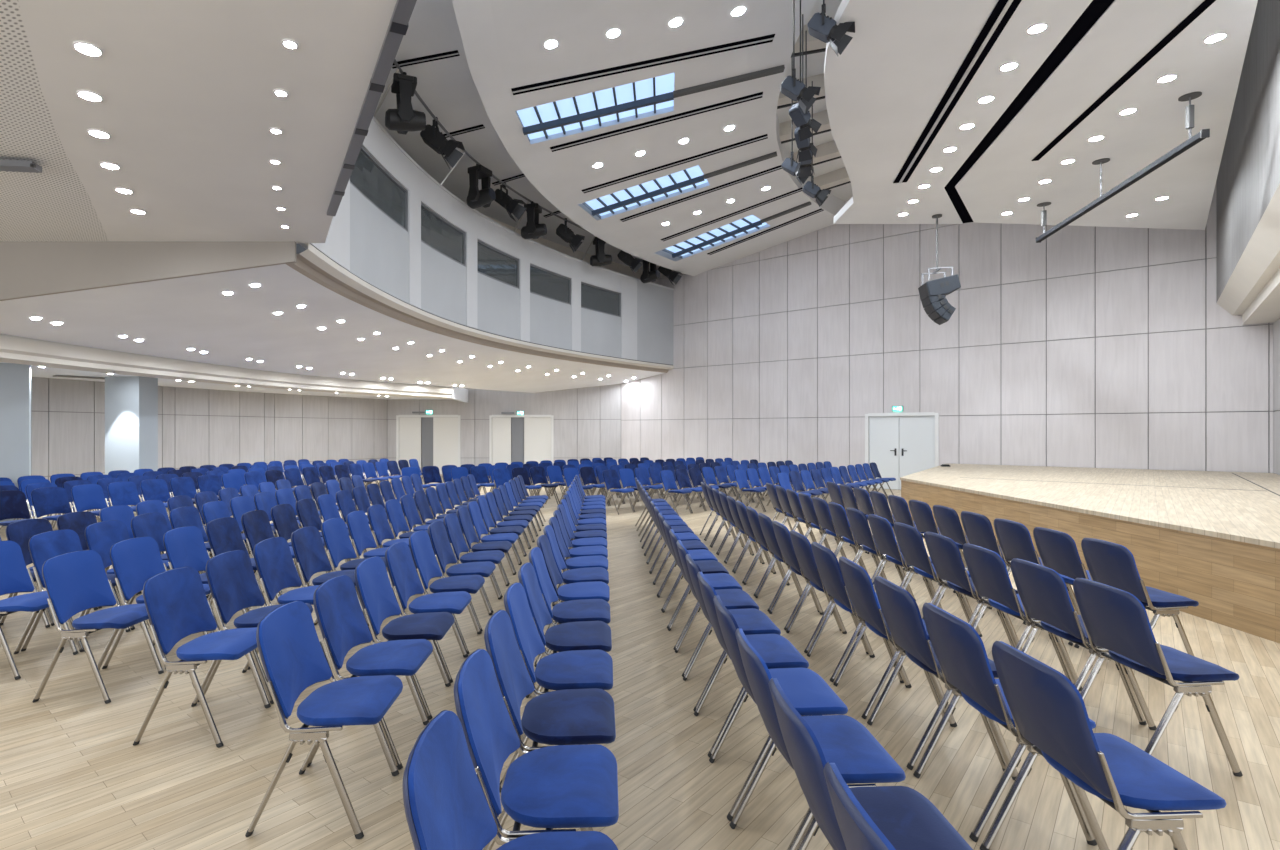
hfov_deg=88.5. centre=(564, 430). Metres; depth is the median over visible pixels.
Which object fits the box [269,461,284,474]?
upholstered chair
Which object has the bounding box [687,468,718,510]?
upholstered chair
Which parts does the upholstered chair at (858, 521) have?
leg, backrest, leg, frame, leg, seat, leg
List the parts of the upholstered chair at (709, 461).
backrest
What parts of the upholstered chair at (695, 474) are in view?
backrest, leg frame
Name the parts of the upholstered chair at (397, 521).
backrest, seat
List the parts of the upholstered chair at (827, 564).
leg, frame, backrest, leg, frame, seat, leg, leg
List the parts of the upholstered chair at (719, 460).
backrest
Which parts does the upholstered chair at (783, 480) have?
backrest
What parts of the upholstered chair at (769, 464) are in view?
backrest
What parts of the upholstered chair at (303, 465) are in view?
backrest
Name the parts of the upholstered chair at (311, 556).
frame, backrest, seat, leg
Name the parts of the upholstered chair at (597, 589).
backrest, seat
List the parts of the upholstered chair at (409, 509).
backrest, seat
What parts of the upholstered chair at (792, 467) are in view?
backrest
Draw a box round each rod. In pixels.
[373,69,398,116]
[441,152,464,184]
[514,201,528,231]
[582,236,594,259]
[1092,158,1109,195]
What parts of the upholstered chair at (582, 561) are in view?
backrest, seat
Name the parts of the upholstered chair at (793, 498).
leg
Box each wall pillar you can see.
[0,363,30,521]
[105,376,157,506]
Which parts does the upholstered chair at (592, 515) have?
backrest, seat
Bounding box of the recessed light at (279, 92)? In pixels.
[274,89,287,96]
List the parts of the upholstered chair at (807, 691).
backrest, leg, leg, seat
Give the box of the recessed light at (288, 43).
[282,39,297,48]
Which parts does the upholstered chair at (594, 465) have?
backrest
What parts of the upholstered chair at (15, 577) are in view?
seat frame, leg, backrest, seat, leg, frame, leg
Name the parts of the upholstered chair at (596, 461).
backrest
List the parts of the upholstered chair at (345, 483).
backrest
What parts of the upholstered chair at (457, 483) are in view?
backrest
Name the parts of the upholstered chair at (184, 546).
backrest, seat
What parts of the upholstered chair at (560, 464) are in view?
backrest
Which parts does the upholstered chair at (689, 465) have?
backrest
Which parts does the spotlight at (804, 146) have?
hanger rod, hanger rod, barn door, barn door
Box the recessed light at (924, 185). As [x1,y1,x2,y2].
[918,184,929,188]
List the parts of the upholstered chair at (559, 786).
backrest, leg, frame, frame, seat frame, seat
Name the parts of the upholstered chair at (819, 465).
backrest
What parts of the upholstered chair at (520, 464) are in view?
backrest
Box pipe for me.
[394,59,586,230]
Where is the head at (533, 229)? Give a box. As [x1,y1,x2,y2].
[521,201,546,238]
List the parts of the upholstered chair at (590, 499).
backrest, seat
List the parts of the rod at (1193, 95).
chain, ceiling plate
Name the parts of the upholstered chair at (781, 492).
leg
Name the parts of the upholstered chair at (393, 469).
backrest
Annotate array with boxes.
[918,214,960,324]
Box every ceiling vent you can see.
[53,375,104,379]
[392,50,459,68]
[443,124,484,137]
[492,174,524,185]
[511,34,774,94]
[544,211,560,217]
[550,92,762,151]
[581,134,767,192]
[620,165,782,221]
[660,188,802,240]
[707,209,823,254]
[893,0,1021,182]
[1031,0,1215,160]
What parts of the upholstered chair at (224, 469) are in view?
backrest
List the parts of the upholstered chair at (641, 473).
backrest, seat, leg frame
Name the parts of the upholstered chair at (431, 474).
backrest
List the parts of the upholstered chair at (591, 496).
backrest, seat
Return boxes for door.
[396,415,460,473]
[489,415,553,464]
[865,412,938,489]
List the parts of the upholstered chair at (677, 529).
leg, seat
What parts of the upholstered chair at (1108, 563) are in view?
backrest, leg, frame, seat, leg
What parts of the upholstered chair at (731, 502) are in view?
leg, leg, leg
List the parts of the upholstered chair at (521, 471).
backrest, seat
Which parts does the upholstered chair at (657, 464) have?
backrest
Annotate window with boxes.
[350,146,407,231]
[421,202,465,266]
[477,239,518,288]
[530,264,570,304]
[581,282,620,316]
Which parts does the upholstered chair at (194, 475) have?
backrest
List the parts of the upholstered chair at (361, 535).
frame, backrest, seat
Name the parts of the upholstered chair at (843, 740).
leg, backrest, leg, seat, frame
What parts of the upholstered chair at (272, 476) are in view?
backrest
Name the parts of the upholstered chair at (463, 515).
backrest, seat, leg, leg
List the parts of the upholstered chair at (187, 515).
backrest, seat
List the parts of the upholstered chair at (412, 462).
backrest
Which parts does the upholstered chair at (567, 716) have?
backrest, leg, frame, frame, seat frame, seat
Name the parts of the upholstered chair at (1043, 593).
leg, frame, backrest, seat frame, seat, leg, leg, frame, leg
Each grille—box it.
[918,283,928,300]
[921,297,930,307]
[924,304,934,314]
[928,311,940,320]
[933,317,946,324]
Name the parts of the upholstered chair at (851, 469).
backrest, seat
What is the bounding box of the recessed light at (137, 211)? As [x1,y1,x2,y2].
[130,209,145,213]
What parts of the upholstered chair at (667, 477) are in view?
backrest, leg frame, seat, leg frame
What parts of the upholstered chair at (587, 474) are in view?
backrest, seat, leg frame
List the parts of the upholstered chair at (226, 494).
backrest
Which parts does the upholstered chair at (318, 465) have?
backrest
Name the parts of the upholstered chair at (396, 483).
backrest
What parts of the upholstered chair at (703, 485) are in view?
leg, leg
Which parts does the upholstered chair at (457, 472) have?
backrest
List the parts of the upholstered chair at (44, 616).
seat, leg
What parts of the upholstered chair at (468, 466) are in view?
backrest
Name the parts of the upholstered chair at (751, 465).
backrest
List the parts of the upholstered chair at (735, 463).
backrest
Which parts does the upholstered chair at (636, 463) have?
backrest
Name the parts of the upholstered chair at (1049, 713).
leg, frame, backrest, leg, seat frame, leg, seat, frame, leg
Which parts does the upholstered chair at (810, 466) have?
backrest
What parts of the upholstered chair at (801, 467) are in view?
backrest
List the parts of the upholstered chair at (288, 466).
backrest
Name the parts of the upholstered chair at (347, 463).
backrest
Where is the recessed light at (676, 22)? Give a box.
[670,18,681,26]
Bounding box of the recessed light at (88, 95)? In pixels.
[77,90,102,101]
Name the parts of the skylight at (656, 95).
panel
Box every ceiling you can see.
[0,0,396,243]
[0,264,663,392]
[0,362,467,402]
[375,0,657,269]
[453,0,844,275]
[777,0,852,200]
[824,0,1257,229]
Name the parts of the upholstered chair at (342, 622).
leg, frame, backrest, frame, seat, leg, leg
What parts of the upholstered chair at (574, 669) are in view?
leg, backrest, frame, seat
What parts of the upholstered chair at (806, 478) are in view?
backrest, seat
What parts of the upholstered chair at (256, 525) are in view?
frame, backrest, seat, leg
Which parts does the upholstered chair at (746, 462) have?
backrest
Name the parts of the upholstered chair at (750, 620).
backrest, leg, leg, seat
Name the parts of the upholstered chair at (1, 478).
backrest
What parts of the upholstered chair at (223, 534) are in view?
backrest, seat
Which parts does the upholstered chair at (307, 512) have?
backrest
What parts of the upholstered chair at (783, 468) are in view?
backrest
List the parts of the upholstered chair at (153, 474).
backrest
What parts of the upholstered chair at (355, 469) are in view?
backrest, seat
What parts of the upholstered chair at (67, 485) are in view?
backrest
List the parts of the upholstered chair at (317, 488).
backrest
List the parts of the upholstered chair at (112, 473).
backrest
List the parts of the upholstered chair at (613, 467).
backrest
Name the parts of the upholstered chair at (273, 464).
backrest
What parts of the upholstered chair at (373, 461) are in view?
backrest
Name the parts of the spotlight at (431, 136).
barn door, barn door, barn door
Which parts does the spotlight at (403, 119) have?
yoke arm, yoke arm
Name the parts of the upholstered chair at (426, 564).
frame, backrest, seat, leg, leg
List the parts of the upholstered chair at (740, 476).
backrest, leg frame, seat, leg frame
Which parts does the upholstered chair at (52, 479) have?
backrest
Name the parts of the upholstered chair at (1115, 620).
leg, frame, backrest, leg, seat frame, leg, seat, frame, leg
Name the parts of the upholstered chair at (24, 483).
backrest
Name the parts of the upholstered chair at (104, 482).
backrest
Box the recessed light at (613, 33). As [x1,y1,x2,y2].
[607,29,619,37]
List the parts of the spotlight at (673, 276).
barn door, barn door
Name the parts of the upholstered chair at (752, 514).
leg, leg, leg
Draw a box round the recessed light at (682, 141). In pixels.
[679,139,687,143]
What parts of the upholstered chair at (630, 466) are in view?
backrest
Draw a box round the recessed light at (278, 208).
[276,207,285,210]
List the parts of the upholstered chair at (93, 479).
backrest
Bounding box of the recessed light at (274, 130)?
[270,127,281,133]
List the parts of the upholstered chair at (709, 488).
leg, leg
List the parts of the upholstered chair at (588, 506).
backrest, seat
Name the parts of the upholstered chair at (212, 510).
backrest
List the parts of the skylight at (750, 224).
panel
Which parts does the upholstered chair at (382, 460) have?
backrest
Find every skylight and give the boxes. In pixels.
[515,65,784,143]
[582,152,776,218]
[662,201,810,258]
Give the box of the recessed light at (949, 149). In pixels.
[943,146,956,151]
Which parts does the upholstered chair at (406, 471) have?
backrest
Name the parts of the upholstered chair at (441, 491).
seat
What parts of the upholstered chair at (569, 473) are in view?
backrest, seat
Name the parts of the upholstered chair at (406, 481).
backrest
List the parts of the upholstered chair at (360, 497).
backrest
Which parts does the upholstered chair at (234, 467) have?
backrest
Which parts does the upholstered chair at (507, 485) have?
backrest, seat, leg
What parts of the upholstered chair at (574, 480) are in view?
backrest, seat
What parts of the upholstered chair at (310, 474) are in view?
backrest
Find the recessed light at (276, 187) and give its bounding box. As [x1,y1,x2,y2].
[272,185,281,189]
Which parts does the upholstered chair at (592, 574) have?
backrest, seat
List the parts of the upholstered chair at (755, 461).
backrest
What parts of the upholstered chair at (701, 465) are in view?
backrest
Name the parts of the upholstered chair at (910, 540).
leg, frame, backrest, leg, leg, frame, seat, leg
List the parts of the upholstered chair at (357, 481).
backrest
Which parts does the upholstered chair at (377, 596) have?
frame, backrest, seat, leg, leg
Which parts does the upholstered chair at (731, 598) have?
backrest, leg, leg, seat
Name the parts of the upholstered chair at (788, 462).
backrest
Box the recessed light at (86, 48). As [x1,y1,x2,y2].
[73,41,102,56]
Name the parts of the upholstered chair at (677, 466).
backrest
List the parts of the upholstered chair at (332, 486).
backrest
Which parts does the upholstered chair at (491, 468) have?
backrest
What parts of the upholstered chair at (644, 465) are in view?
backrest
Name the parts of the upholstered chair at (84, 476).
backrest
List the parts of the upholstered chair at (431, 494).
backrest, seat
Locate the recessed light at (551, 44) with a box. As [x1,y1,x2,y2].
[545,40,556,48]
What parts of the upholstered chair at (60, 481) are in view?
backrest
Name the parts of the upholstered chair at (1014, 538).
frame, backrest, frame, leg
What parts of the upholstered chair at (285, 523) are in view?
backrest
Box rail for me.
[327,0,416,215]
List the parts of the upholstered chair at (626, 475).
leg frame, backrest, seat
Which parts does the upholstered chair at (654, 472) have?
backrest, leg frame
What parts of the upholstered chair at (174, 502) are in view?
backrest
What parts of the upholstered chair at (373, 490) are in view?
backrest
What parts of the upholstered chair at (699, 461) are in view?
backrest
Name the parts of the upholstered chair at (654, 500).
seat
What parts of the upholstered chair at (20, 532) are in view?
leg, backrest, leg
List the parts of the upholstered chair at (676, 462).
backrest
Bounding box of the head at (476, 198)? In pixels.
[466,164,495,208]
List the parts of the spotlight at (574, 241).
barn door, barn door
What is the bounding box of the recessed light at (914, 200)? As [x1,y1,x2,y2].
[908,199,917,202]
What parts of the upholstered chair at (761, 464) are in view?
backrest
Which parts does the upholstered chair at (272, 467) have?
backrest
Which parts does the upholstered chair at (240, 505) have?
backrest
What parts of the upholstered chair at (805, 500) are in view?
leg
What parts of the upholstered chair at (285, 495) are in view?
backrest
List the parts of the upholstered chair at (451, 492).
backrest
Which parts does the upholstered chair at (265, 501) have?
backrest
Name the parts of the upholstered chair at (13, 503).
backrest, seat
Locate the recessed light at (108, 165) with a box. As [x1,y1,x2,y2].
[100,162,119,169]
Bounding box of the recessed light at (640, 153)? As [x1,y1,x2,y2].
[636,151,644,155]
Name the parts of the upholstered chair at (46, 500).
leg frame, seat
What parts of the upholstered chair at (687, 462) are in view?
backrest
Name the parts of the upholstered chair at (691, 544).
leg, leg, seat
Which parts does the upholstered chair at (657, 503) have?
leg frame, seat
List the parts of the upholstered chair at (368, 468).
backrest, seat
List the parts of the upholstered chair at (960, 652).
leg, frame, backrest, seat frame, leg, leg, frame, seat, leg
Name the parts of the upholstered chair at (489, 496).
backrest, seat, leg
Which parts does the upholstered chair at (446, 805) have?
backrest, frame, seat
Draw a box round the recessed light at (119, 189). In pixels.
[115,187,132,193]
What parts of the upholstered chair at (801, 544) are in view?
leg, backrest, seat, leg, frame, leg, leg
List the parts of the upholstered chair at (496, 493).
backrest, seat, leg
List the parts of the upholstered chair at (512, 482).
backrest, seat, leg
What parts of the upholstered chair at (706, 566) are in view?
leg, leg, seat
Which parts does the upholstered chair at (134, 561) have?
leg, frame, backrest, leg, seat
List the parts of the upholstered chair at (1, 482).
backrest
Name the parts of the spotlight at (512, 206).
barn door, barn door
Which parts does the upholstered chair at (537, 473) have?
backrest, seat, leg frame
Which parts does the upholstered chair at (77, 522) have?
backrest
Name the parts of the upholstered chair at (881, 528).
leg, frame, backrest, frame, leg, leg, seat, leg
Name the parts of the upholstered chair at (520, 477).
backrest, seat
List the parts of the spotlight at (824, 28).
barn door, barn door, barn door, barn door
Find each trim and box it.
[0,334,453,398]
[286,243,673,372]
[368,283,668,364]
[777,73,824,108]
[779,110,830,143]
[790,140,841,165]
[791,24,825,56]
[814,167,850,189]
[944,0,1114,222]
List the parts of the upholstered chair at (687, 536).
leg, seat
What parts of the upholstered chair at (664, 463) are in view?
backrest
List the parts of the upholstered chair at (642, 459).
backrest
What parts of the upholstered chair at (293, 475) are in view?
backrest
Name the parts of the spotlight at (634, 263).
barn door, barn door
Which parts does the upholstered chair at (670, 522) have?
leg, seat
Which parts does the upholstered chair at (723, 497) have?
leg, leg, leg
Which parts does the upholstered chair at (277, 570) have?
frame, backrest, seat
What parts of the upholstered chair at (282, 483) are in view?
backrest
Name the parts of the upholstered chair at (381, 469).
backrest, seat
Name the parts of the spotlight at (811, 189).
hanger rod, barn door, barn door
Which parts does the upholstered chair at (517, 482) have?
backrest, seat, leg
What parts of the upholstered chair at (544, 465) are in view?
backrest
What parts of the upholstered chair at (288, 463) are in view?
backrest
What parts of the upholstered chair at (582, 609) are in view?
backrest, leg, seat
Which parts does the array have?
suspension rod, rigging frame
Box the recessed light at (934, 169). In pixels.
[930,167,941,171]
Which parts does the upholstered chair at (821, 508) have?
seat, leg, leg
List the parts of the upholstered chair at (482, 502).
backrest, seat, leg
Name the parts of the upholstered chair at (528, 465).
backrest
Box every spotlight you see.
[385,72,425,134]
[420,117,464,168]
[494,182,526,221]
[556,218,584,252]
[617,250,642,272]
[658,266,682,284]
[780,0,820,113]
[782,52,812,184]
[789,0,821,140]
[794,14,816,161]
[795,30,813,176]
[803,81,830,206]
[807,0,854,55]
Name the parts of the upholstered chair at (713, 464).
backrest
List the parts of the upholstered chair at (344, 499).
backrest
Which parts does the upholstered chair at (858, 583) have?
leg, frame, backrest, leg, frame, seat, leg, leg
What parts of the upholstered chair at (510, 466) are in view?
backrest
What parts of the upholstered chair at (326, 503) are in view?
backrest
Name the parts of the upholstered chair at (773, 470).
backrest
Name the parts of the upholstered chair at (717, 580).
leg, leg, seat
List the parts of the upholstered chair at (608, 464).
backrest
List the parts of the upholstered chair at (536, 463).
backrest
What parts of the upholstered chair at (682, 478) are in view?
leg frame, backrest, seat, leg frame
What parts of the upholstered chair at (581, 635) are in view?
backrest, frame, seat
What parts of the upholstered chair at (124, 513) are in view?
backrest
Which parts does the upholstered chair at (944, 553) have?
leg, frame, backrest, leg, leg, frame, seat, leg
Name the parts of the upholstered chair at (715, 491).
leg, leg, leg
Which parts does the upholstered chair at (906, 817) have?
backrest, leg, seat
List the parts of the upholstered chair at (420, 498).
backrest, seat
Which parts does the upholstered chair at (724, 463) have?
backrest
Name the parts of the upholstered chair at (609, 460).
backrest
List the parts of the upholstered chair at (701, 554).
leg, leg, seat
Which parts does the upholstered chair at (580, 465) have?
backrest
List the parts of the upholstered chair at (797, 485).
backrest, seat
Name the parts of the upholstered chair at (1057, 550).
backrest, leg, seat, frame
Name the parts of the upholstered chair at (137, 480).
backrest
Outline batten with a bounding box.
[1036,129,1209,242]
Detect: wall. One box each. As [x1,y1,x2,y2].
[0,241,295,300]
[31,377,161,480]
[161,386,263,469]
[264,393,386,475]
[296,244,306,253]
[300,116,673,364]
[387,384,620,465]
[483,214,642,278]
[621,184,1274,487]
[1216,0,1279,324]
[1273,318,1279,474]
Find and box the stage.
[900,463,1279,642]
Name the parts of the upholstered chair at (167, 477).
backrest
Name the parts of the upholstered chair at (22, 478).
backrest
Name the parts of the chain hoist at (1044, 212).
ceiling plate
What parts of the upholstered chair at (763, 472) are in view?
backrest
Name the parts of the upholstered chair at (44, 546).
leg, frame, backrest, leg, seat, leg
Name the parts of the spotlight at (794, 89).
hanger rod, hanger rod, barn door, barn door, barn door, barn door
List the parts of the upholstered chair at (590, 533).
backrest, seat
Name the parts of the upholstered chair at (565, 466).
backrest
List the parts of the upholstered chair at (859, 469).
backrest, seat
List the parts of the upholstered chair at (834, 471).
backrest, seat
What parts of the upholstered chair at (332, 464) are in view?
backrest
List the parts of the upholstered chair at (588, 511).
backrest, seat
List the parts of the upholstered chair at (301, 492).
backrest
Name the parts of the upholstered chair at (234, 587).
leg, frame, backrest, leg, frame, leg, seat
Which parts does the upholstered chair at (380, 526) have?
frame, backrest, seat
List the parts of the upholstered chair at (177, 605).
leg, frame, backrest, leg, leg, frame, seat, leg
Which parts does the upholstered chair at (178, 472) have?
backrest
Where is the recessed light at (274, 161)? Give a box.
[269,159,280,164]
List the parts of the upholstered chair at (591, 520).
backrest, seat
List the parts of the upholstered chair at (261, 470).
backrest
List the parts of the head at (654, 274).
yoke arm, yoke arm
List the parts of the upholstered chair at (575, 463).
backrest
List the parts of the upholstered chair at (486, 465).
backrest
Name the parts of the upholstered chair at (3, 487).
backrest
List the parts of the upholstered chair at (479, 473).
backrest, seat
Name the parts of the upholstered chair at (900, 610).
leg, frame, backrest, leg, frame, leg, seat, leg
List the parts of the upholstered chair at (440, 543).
frame, backrest, seat, leg, leg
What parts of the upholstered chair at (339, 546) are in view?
frame, backrest, seat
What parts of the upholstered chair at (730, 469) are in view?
backrest, leg frame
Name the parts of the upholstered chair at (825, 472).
backrest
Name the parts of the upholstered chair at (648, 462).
backrest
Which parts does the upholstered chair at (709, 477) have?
backrest, seat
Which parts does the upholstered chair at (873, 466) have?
backrest, leg frame, seat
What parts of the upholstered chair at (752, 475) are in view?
backrest, leg frame, leg frame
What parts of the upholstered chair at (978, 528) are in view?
frame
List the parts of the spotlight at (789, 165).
hanger rod, barn door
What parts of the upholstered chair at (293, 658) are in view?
leg, backrest, frame, leg, frame, leg, seat, leg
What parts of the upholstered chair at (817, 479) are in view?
backrest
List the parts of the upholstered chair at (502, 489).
backrest, seat, leg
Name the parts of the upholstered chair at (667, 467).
backrest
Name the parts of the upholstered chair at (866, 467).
backrest, seat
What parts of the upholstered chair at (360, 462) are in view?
backrest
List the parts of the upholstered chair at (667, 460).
backrest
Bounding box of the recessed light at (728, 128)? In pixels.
[725,126,733,130]
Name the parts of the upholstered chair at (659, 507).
leg frame, seat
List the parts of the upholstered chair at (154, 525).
backrest, seat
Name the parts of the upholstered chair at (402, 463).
backrest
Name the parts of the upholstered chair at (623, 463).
backrest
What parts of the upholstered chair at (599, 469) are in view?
backrest, leg frame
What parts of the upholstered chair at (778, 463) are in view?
backrest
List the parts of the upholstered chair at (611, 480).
leg frame, backrest, seat, leg frame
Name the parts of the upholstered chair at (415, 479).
backrest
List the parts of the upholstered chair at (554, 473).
leg frame, backrest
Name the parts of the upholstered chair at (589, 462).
backrest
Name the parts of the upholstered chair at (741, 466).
backrest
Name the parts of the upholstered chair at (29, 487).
backrest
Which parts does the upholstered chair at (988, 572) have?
leg, frame, backrest, seat frame, seat, leg, leg, frame, leg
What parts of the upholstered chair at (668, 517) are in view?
leg, seat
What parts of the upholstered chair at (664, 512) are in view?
leg, seat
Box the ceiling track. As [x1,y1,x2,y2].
[0,159,41,172]
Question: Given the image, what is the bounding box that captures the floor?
[0,474,1279,849]
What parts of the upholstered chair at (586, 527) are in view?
backrest, seat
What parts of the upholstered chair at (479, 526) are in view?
backrest, seat, leg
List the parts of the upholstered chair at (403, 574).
frame, backrest, seat, leg, leg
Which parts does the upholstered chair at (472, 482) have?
backrest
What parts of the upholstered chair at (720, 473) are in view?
backrest, seat, leg frame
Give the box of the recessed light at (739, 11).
[732,7,744,15]
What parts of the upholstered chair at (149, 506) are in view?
backrest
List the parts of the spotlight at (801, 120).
hanger rod, barn door, barn door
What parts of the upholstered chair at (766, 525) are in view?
leg, leg, leg, leg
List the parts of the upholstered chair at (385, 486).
backrest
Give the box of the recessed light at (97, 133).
[87,129,109,138]
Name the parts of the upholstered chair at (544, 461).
backrest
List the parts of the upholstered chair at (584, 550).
backrest, seat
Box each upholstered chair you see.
[0,477,14,519]
[0,481,20,519]
[0,485,33,540]
[0,490,46,528]
[0,519,97,625]
[0,537,49,627]
[0,540,77,679]
[17,475,60,519]
[20,479,56,524]
[21,529,130,651]
[25,483,73,518]
[31,487,73,520]
[32,550,163,703]
[48,474,89,520]
[52,476,98,528]
[57,511,137,608]
[63,480,109,519]
[71,484,108,515]
[80,472,108,516]
[85,520,169,629]
[87,475,111,516]
[97,478,142,522]
[99,505,160,593]
[102,536,210,669]
[108,470,141,498]
[108,481,141,511]
[116,473,138,480]
[128,476,168,516]
[128,513,208,604]
[133,567,270,747]
[134,469,152,475]
[136,500,171,569]
[140,479,171,507]
[143,471,171,508]
[156,474,177,513]
[157,467,175,473]
[163,526,246,632]
[167,470,198,511]
[167,495,205,529]
[169,506,211,595]
[170,477,197,503]
[179,466,195,471]
[182,472,201,506]
[191,468,208,474]
[195,491,217,525]
[197,475,222,500]
[198,550,312,703]
[200,465,215,470]
[202,501,246,572]
[206,470,224,487]
[206,517,278,611]
[212,467,239,493]
[219,464,233,469]
[219,488,249,553]
[222,473,244,495]
[227,469,245,484]
[230,496,275,536]
[232,466,258,491]
[237,463,250,468]
[240,485,258,509]
[241,510,302,594]
[244,471,263,492]
[245,601,402,838]
[247,537,319,669]
[248,467,275,490]
[250,464,265,471]
[253,462,266,470]
[254,492,300,536]
[259,482,277,504]
[265,470,293,492]
[267,463,284,475]
[267,466,293,487]
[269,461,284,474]
[271,504,328,585]
[275,488,321,527]
[276,479,296,515]
[283,462,303,487]
[284,465,304,487]
[284,468,313,499]
[291,526,368,625]
[294,485,338,513]
[296,499,349,572]
[298,461,309,474]
[300,464,321,485]
[302,467,327,493]
[307,575,432,769]
[311,482,346,523]
[312,460,323,467]
[316,463,336,478]
[317,494,364,560]
[317,518,386,622]
[319,466,339,485]
[326,460,336,465]
[326,480,355,506]
[330,462,352,489]
[334,465,351,481]
[336,490,380,551]
[338,459,348,464]
[339,477,370,508]
[344,461,366,489]
[346,510,387,558]
[349,463,375,487]
[351,475,382,498]
[352,487,392,547]
[354,556,454,719]
[356,460,377,490]
[362,462,388,486]
[366,483,404,532]
[367,504,409,569]
[368,459,389,487]
[375,461,399,483]
[379,458,394,489]
[379,481,414,532]
[385,499,427,571]
[385,542,471,682]
[387,461,401,481]
[391,478,424,529]
[398,460,421,475]
[400,495,443,531]
[401,467,430,491]
[401,476,431,524]
[402,710,617,849]
[409,459,428,483]
[409,530,484,653]
[411,474,440,514]
[413,491,443,524]
[422,466,444,489]
[425,487,456,518]
[428,521,495,631]
[436,484,456,513]
[442,465,456,482]
[443,513,504,612]
[445,481,466,508]
[451,467,480,499]
[453,479,476,504]
[454,649,618,849]
[456,507,511,597]
[460,464,485,498]
[460,476,476,501]
[467,474,484,497]
[467,501,517,583]
[470,466,494,498]
[477,496,523,572]
[478,463,491,492]
[483,610,615,849]
[485,492,528,563]
[489,465,503,491]
[492,488,532,554]
[493,468,511,487]
[495,462,507,468]
[498,485,536,547]
[500,582,612,783]
[504,482,539,540]
[506,464,531,494]
[509,480,542,533]
[511,462,535,495]
[512,467,541,507]
[513,477,545,528]
[517,475,547,521]
[518,562,611,697]
[523,463,548,498]
[526,461,549,493]
[529,547,610,666]
[530,466,558,507]
[535,535,609,662]
[538,463,563,498]
[540,460,563,491]
[543,525,608,635]
[545,465,568,503]
[549,517,607,605]
[552,462,565,495]
[552,510,607,603]
[554,460,565,489]
[557,504,606,587]
[560,499,606,571]
[562,465,587,498]
[563,468,592,495]
[563,495,606,559]
[565,491,606,549]
[567,461,591,493]
[567,487,605,539]
[569,484,605,540]
[571,482,605,532]
[573,479,605,506]
[574,477,605,502]
[575,475,604,519]
[578,464,602,494]
[580,467,608,505]
[581,460,601,491]
[592,460,605,491]
[592,463,617,497]
[596,466,623,505]
[603,470,633,514]
[605,459,616,489]
[605,462,630,497]
[609,465,637,503]
[618,458,627,463]
[618,461,632,496]
[618,468,649,511]
[624,464,650,501]
[629,458,638,463]
[630,461,655,493]
[633,467,662,506]
[635,477,666,528]
[636,480,670,531]
[638,463,662,497]
[638,482,673,539]
[640,457,659,485]
[640,485,677,547]
[642,489,682,554]
[644,460,656,491]
[644,492,687,562]
[647,496,693,572]
[649,466,677,505]
[650,462,674,495]
[650,501,700,582]
[653,506,708,595]
[655,459,664,470]
[657,513,717,610]
[660,470,691,515]
[661,462,675,495]
[662,465,689,504]
[662,520,728,628]
[666,459,687,487]
[668,529,741,649]
[674,461,694,489]
[674,465,695,501]
[674,469,705,513]
[675,540,758,676]
[676,458,688,487]
[683,554,780,711]
[685,460,694,487]
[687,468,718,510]
[688,464,704,499]
[694,571,808,757]
[695,459,717,489]
[698,463,721,498]
[699,482,734,540]
[700,467,730,506]
[705,459,727,490]
[705,485,742,546]
[709,595,847,820]
[710,462,734,496]
[711,488,750,554]
[714,466,741,502]
[715,458,736,489]
[717,492,760,562]
[721,461,735,495]
[724,458,737,487]
[725,496,772,572]
[726,465,753,502]
[729,629,905,849]
[730,461,746,494]
[733,501,783,582]
[734,469,764,511]
[736,464,763,501]
[741,460,750,486]
[744,506,800,596]
[746,468,775,511]
[747,463,764,500]
[750,459,758,486]
[755,513,819,612]
[756,462,776,497]
[756,467,778,507]
[766,462,777,495]
[766,483,800,533]
[768,466,791,504]
[769,521,840,630]
[769,678,972,849]
[775,473,810,519]
[775,486,813,541]
[776,461,798,491]
[779,465,800,491]
[785,460,807,491]
[786,489,826,547]
[786,530,868,653]
[789,464,813,496]
[789,471,821,498]
[798,464,822,497]
[798,493,842,556]
[800,470,828,500]
[807,463,819,489]
[807,542,903,683]
[810,469,828,503]
[812,497,861,566]
[815,462,823,487]
[820,468,833,501]
[823,461,831,469]
[823,762,895,849]
[826,482,850,526]
[828,502,882,577]
[830,467,859,501]
[833,557,944,718]
[839,466,867,498]
[839,484,875,545]
[846,508,907,590]
[847,465,874,495]
[851,487,893,552]
[855,464,882,492]
[863,463,888,498]
[867,491,914,553]
[867,576,1006,770]
[868,514,935,604]
[870,462,895,496]
[888,495,938,569]
[894,522,972,625]
[905,500,966,570]
[913,603,1096,845]
[925,532,1017,647]
[931,505,999,592]
[961,511,1010,607]
[963,543,1074,684]
[980,641,1226,849]
[988,518,1077,624]
[1011,558,1146,724]
[1033,527,1090,645]
[1073,578,1242,776]
[1074,538,1198,668]
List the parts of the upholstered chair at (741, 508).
leg, leg, leg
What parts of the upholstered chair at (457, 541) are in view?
frame, backrest, seat, leg, leg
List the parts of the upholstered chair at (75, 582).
leg, frame, backrest, leg, leg, seat, frame, leg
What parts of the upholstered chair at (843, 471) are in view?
backrest, seat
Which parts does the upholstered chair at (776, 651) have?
backrest, leg, leg, seat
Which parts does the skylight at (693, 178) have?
panel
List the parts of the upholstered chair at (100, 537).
backrest, leg, seat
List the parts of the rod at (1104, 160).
chain, ceiling plate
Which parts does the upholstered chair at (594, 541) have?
backrest, seat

